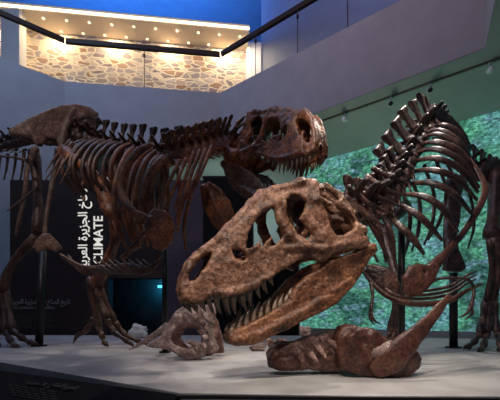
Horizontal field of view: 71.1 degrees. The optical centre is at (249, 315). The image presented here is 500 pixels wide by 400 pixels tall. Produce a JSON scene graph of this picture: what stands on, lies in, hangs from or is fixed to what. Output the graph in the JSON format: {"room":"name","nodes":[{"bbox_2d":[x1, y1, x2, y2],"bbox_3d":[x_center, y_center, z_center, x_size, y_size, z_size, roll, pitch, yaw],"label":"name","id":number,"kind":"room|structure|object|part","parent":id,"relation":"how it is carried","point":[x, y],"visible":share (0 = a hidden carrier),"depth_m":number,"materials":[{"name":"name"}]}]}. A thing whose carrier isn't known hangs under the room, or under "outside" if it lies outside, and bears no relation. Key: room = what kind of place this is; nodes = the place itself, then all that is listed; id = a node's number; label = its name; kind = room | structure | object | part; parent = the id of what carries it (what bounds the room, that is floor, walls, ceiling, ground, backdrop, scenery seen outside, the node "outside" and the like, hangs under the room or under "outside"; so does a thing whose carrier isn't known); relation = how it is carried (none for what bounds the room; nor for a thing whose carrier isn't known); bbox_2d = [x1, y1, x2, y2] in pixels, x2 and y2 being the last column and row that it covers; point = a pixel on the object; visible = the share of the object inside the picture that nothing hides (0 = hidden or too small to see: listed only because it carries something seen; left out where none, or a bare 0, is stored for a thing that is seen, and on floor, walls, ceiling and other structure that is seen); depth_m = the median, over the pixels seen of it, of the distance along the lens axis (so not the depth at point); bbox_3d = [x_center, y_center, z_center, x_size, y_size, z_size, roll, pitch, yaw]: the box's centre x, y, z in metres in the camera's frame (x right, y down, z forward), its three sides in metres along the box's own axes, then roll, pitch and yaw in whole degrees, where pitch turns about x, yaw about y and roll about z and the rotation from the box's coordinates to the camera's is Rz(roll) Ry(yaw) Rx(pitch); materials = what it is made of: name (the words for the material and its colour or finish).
{"room":"museum","nodes":[
{"label":"museum","id":0,"kind":"room"},
{"bbox_2d":[0,8,25,66],"bbox_3d":[-7.650,-8.150,11.325,0.600,3.300,0.350,0,0,0],"label":"wall","id":1,"kind":"structure","parent":0,"point":[12,35],"depth_m":11.15,"materials":[{"name":"white paint"}]},
{"bbox_2d":[0,58,64,334],"bbox_3d":[-7.457,-2.850,8.084,5.659,7.300,0.300,0,0,-38],"label":"wall","id":2,"kind":"structure","parent":0,"point":[25,93],"depth_m":9.04,"materials":[{"name":"paint"}]},
{"bbox_2d":[0,9,64,43],"bbox_3d":[-7.386,-7.110,7.992,5.659,1.240,0.152,0,0,-38],"label":"glass railing","id":3,"kind":"object","parent":2,"relation":"on","point":[3,14],"visible":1,"depth_m":9.25,"materials":[{"name":"black"}]},
{"bbox_2d":[0,0,260,41],"bbox_3d":[-1.000,-13.300,13.300,26.000,0.200,7.800,0,0,0],"label":"ceiling","id":4,"kind":"structure","parent":0,"point":[246,12],"depth_m":14.98,"materials":[{"name":"paint"}]},
{"bbox_2d":[10,167,253,334],"bbox_3d":[-2.836,-1.452,8.570,5.848,4.504,0.379,0,0,0],"label":"information panel","id":5,"kind":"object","parent":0,"point":[80,227],"depth_m":8.40,"materials":[{"name":"black"}]},
{"bbox_3d":[-4.584,-1.232,8.550,2.352,4.064,0.300,0,0,0],"label":"wall panel","id":6,"kind":"part","parent":5,"relation":"part of","materials":[{"name":"black"}]},
{"bbox_3d":[-3.456,-2.320,8.730,2.880,2.768,0.060,0,0,0],"label":"tall panel","id":7,"kind":"part","parent":5,"relation":"part of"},
{"bbox_2d":[108,180,162,278],"bbox_3d":[-2.700,-2.088,8.550,1.416,2.352,0.300,0,0,0],"label":"lintel","id":8,"kind":"object","parent":5,"relation":"attached to","point":[149,253],"visible":0.21,"depth_m":8.40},
{"bbox_2d":[26,31,245,92],"bbox_3d":[-4.825,-8.200,12.574,9.444,3.400,0.250,0,0,-7],"label":"stone wall","id":9,"kind":"structure","parent":0,"point":[46,55],"depth_m":12.52,"materials":[{"name":"beige stone"}]},
{"bbox_2d":[0,1,249,49],"bbox_3d":[-4.782,-9.950,12.133,9.641,0.220,1.222,0,0,-7],"label":"ceiling","id":10,"kind":"structure","parent":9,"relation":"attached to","point":[55,19],"depth_m":11.96,"materials":[{"name":"beige paint"}]},
{"bbox_2d":[113,279,161,334],"bbox_3d":[-2.700,-1.232,9.850,2.616,4.064,0.100,0,0,0],"label":"wall","id":11,"kind":"structure","parent":0,"point":[139,301],"depth_m":9.80,"materials":[{"name":"black"}]},
{"bbox_2d":[65,82,219,143],"bbox_3d":[-3.019,-5.675,10.099,4.285,1.650,0.300,0,0,-7],"label":"wall","id":12,"kind":"structure","parent":0,"point":[160,108],"depth_m":9.95,"materials":[{"name":"paint"}]},
{"bbox_2d":[65,38,219,86],"bbox_3d":[-3.006,-7.110,9.988,4.285,1.240,0.143,0,0,-7],"label":"glass railing","id":13,"kind":"object","parent":12,"relation":"on","point":[69,41],"visible":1,"depth_m":9.96,"materials":[{"name":"black"}]},
{"bbox_3d":[-3.010,-7.670,10.015,4.285,0.120,0.090,0,0,-7],"label":"handrail","id":14,"kind":"part","parent":13,"relation":"part of","materials":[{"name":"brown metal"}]},
{"bbox_2d":[0,335,499,399],"bbox_3d":[-0.650,0.625,5.050,13.700,0.350,6.300,0,0,0],"label":"display platform","id":15,"kind":"structure","parent":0,"point":[240,370],"depth_m":2.84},
{"bbox_2d":[30,251,46,346],"bbox_3d":[-3.133,-0.258,5.200,0.225,1.416,0.220,0,0,0],"label":"support post","id":16,"kind":"object","parent":15,"relation":"on","point":[42,258],"visible":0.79,"depth_m":5.16,"materials":[{"name":"black metal"}]},
{"bbox_3d":[-3.135,0.440,5.200,0.220,0.020,0.220,0,0,0],"label":"foot plate","id":17,"kind":"part","parent":16,"relation":"part of","materials":[{"name":"black metal"}]},
{"bbox_2d":[128,323,147,337],"bbox_3d":[-2.298,0.299,7.222,0.413,0.303,0.269,0,0,0],"label":"specimen","id":18,"kind":"object","parent":15,"relation":"on","point":[137,331],"visible":0.94,"depth_m":7.12,"materials":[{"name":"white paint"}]},
{"bbox_2d":[0,104,327,347],"bbox_3d":[-2.322,-1.407,4.932,6.843,3.710,1.456,0,0,23],"label":"skeleton","id":19,"kind":"object","parent":15,"relation":"on","point":[303,145],"visible":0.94,"depth_m":4.25,"materials":[{"name":"brown ceramic"}]},
{"bbox_3d":[-1.284,-1.473,3.846,0.405,0.984,0.231,0,0,0],"label":"shoulder blade","id":20,"kind":"part","parent":19,"relation":"part of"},
{"bbox_3d":[-1.046,-1.449,3.808,0.347,0.664,0.079,0,0,-12],"label":"shoulder blade","id":21,"kind":"part","parent":19,"relation":"part of","materials":[{"name":"brown"}]},
{"bbox_2d":[159,247,170,352],"bbox_3d":[-1.044,-0.273,4.300,0.144,1.445,0.144,0,0,0],"label":"support post","id":22,"kind":"object","parent":15,"relation":"on","point":[165,252],"visible":0.79,"depth_m":4.27,"materials":[{"name":"black metal"}]},
{"bbox_2d":[129,303,223,359],"bbox_3d":[-0.812,0.138,3.760,1.041,0.625,0.596,0,0,0],"label":"skull","id":23,"kind":"object","parent":15,"relation":"on","point":[206,323],"visible":0.93,"depth_m":3.55},
{"bbox_2d":[249,343,266,350],"bbox_3d":[0.102,0.398,4.500,0.226,0.105,0.126,0,0,0],"label":"fragment","id":24,"kind":"object","parent":15,"relation":"on","point":[259,346],"visible":0.94,"depth_m":4.46,"materials":[{"name":"brown stone"}]},
{"bbox_2d":[266,338,286,357],"bbox_3d":[0.270,0.332,3.499,0.225,0.235,0.135,0,0,0],"label":"fragment","id":25,"kind":"object","parent":15,"relation":"on","point":[269,341],"visible":0.28,"depth_m":3.46,"materials":[{"name":"brown stone"}]},
{"bbox_2d":[299,326,310,336],"bbox_3d":[0.699,0.286,4.503,0.187,0.328,0.142,0,0,-14],"label":"vertebra fossil","id":26,"kind":"object","parent":15,"relation":"on","point":[304,331],"visible":0.45,"depth_m":4.46},
{"bbox_2d":[176,92,499,351],"bbox_3d":[2.062,-1.185,4.286,1.604,3.267,6.404,0,0,45],"label":"skeleton","id":27,"kind":"object","parent":15,"relation":"on","point":[334,221],"visible":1,"depth_m":2.94,"materials":[{"name":"brown ceramic"}]},
{"bbox_3d":[2.499,-2.343,4.367,0.766,0.439,0.092,0,0,-25],"label":"spine plate","id":28,"kind":"part","parent":27,"relation":"part of","materials":[{"name":"brown"}]},
{"bbox_3d":[1.974,-1.006,3.276,0.860,1.247,0.209,0,0,-37],"label":"shoulder blade","id":29,"kind":"part","parent":27,"relation":"part of","materials":[{"name":"brown"}]},
{"bbox_2d":[176,394,499,399],"bbox_3d":[2.041,0.462,1.927,4.922,0.016,0.040,0,0,2],"label":"trim","id":30,"kind":"structure","parent":15,"relation":"attached to","point":[179,396],"depth_m":1.96,"materials":[{"name":"black metal"}]},
{"bbox_2d":[267,293,451,377],"bbox_3d":[0.831,0.147,2.679,1.421,0.653,0.414,0,0,13],"label":"carcass fossil","id":31,"kind":"object","parent":15,"relation":"on","point":[348,348],"visible":0.99,"depth_m":2.55},
{"bbox_3d":[0.956,0.265,2.597,0.660,0.416,0.210,0,0,-4],"label":"hip plate","id":32,"kind":"part","parent":31,"relation":"part of","materials":[{"name":"brown stone"}]},
{"bbox_3d":[1.225,0.134,2.570,0.743,0.628,0.131,0,0,-16],"label":"blade","id":33,"kind":"part","parent":31,"relation":"part of","materials":[{"name":"brown stone"}]},
{"bbox_2d":[398,230,404,334],"bbox_3d":[1.515,-0.215,3.500,0.136,1.330,0.136,0,0,0],"label":"support post","id":34,"kind":"object","parent":15,"relation":"on","point":[401,238],"visible":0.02,"depth_m":3.47,"materials":[{"name":"black metal"}]},
{"bbox_2d":[445,273,461,348],"bbox_3d":[2.878,-0.079,4.950,0.220,1.058,0.220,0,0,0],"label":"support post","id":35,"kind":"object","parent":15,"relation":"on","point":[453,307],"visible":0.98,"depth_m":4.91,"materials":[{"name":"black metal"}]},
{"bbox_3d":[2.878,0.440,4.950,0.220,0.020,0.220,0,0,0],"label":"foot plate","id":36,"kind":"part","parent":35,"relation":"part of","materials":[{"name":"black metal"}]},
{"bbox_2d":[246,42,260,78],"bbox_3d":[0.130,-8.300,13.100,0.560,3.600,0.400,0,0,0],"label":"pillar","id":37,"kind":"structure","parent":0,"point":[250,53],"depth_m":12.90,"materials":[{"name":"white paint"}]},
{"bbox_2d":[254,265,298,335],"bbox_3d":[0.654,-0.480,8.900,1.157,2.560,0.200,0,0,0],"label":"wall","id":38,"kind":"structure","parent":0,"point":[280,277],"depth_m":8.80,"materials":[{"name":"black"}]},
{"bbox_2d":[65,0,499,179],"bbox_3d":[1.200,-4.904,8.850,21.600,0.132,10.700,0,0,0],"label":"wall","id":39,"kind":"structure","parent":0,"point":[473,93],"depth_m":7.93,"materials":[{"name":"paint"}]},
{"bbox_2d":[322,57,499,121],"bbox_3d":[3.422,-4.824,7.466,4.425,0.048,0.040,0,0,36],"label":"track","id":40,"kind":"object","parent":39,"relation":"attached to","point":[498,58],"visible":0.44,"depth_m":7.38,"materials":[{"name":"brown metal"}]},
{"bbox_2d":[341,113,347,121],"bbox_3d":[2.246,-4.670,8.278,0.120,0.255,0.304,0,0,28],"label":"track spotlight","id":41,"kind":"object","parent":40,"relation":"attached to","point":[344,119],"visible":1,"depth_m":8.18,"materials":[{"name":"white metal"}]},
{"bbox_2d":[388,97,393,106],"bbox_3d":[3.089,-4.670,7.666,0.120,0.255,0.304,0,0,28],"label":"track spotlight","id":42,"kind":"object","parent":40,"relation":"attached to","point":[390,103],"visible":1,"depth_m":7.56,"materials":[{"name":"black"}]},
{"bbox_2d":[427,83,432,93],"bbox_3d":[3.712,-4.670,7.213,0.120,0.255,0.304,0,0,28],"label":"track spotlight","id":43,"kind":"object","parent":40,"relation":"attached to","point":[430,89],"visible":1,"depth_m":7.10,"materials":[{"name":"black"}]},
{"bbox_2d":[486,62,494,73],"bbox_3d":[4.539,-4.670,6.613,0.120,0.255,0.304,0,0,28],"label":"track spotlight","id":44,"kind":"object","parent":40,"relation":"attached to","point":[491,68],"visible":1,"depth_m":6.52,"materials":[{"name":"white metal"}]},
{"bbox_2d":[261,0,399,71],"bbox_3d":[4.741,-9.850,11.695,9.025,6.700,0.200,0,0,18],"label":"wall","id":45,"kind":"structure","parent":0,"point":[322,19],"depth_m":12.49,"materials":[{"name":"paint"}]},
{"bbox_2d":[220,0,484,132],"bbox_3d":[1.778,-5.675,8.385,6.421,1.650,0.300,0,0,37],"label":"wall","id":46,"kind":"structure","parent":0,"point":[404,39],"depth_m":7.60,"materials":[{"name":"paint"}]},
{"bbox_2d":[220,0,347,74],"bbox_3d":[1.708,-7.110,8.292,6.421,1.240,0.152,0,0,37],"label":"glass railing","id":47,"kind":"object","parent":46,"relation":"on","point":[305,3],"visible":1,"depth_m":9.20,"materials":[{"name":"black"}]},
{"bbox_3d":[1.727,-7.670,8.317,6.421,0.120,0.090,0,0,37],"label":"handrail","id":48,"kind":"part","parent":47,"relation":"part of","materials":[{"name":"brown metal"}]},
{"bbox_2d":[485,0,495,46],"bbox_3d":[3.859,-5.675,5.232,0.300,1.650,2.312,0,0,27],"label":"wall","id":49,"kind":"structure","parent":0,"point":[489,4],"depth_m":5.96,"materials":[{"name":"paint"}]},
{"bbox_3d":[1.000,0.850,8.500,26.000,0.100,19.000,0,0,0],"label":"floor","id":50,"kind":"structure","parent":0,"visible":0},
{"bbox_2d":[0,371,180,399],"bbox_3d":[-3.859,0.627,3.487,7.485,0.345,0.675,0,0,28],"label":"information panel","id":51,"kind":"object","parent":50,"relation":"on","point":[13,386],"visible":1,"depth_m":2.33,"materials":[{"name":"black"}]},
{"bbox_2d":[202,176,251,334],"bbox_3d":[-0.528,-1.262,8.338,1.212,4.124,0.115,0,0,0],"label":"display panel","id":52,"kind":"object","parent":50,"relation":"on","point":[237,201],"visible":0.25,"depth_m":8.28,"materials":[{"name":"black"}]},
{"bbox_2d":[254,110,499,339],"bbox_3d":[4.184,-2.025,9.546,13.301,5.650,0.382,0,0,36],"label":"display screen","id":53,"kind":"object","parent":50,"relation":"on","point":[483,131],"depth_m":9.23,"materials":[{"name":"green glass"}]},
{"bbox_3d":[5.539,0.590,8.385,9.743,0.420,0.100,0,0,36],"label":"plinth rail","id":54,"kind":"part","parent":53,"relation":"part of","materials":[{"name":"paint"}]}
]}

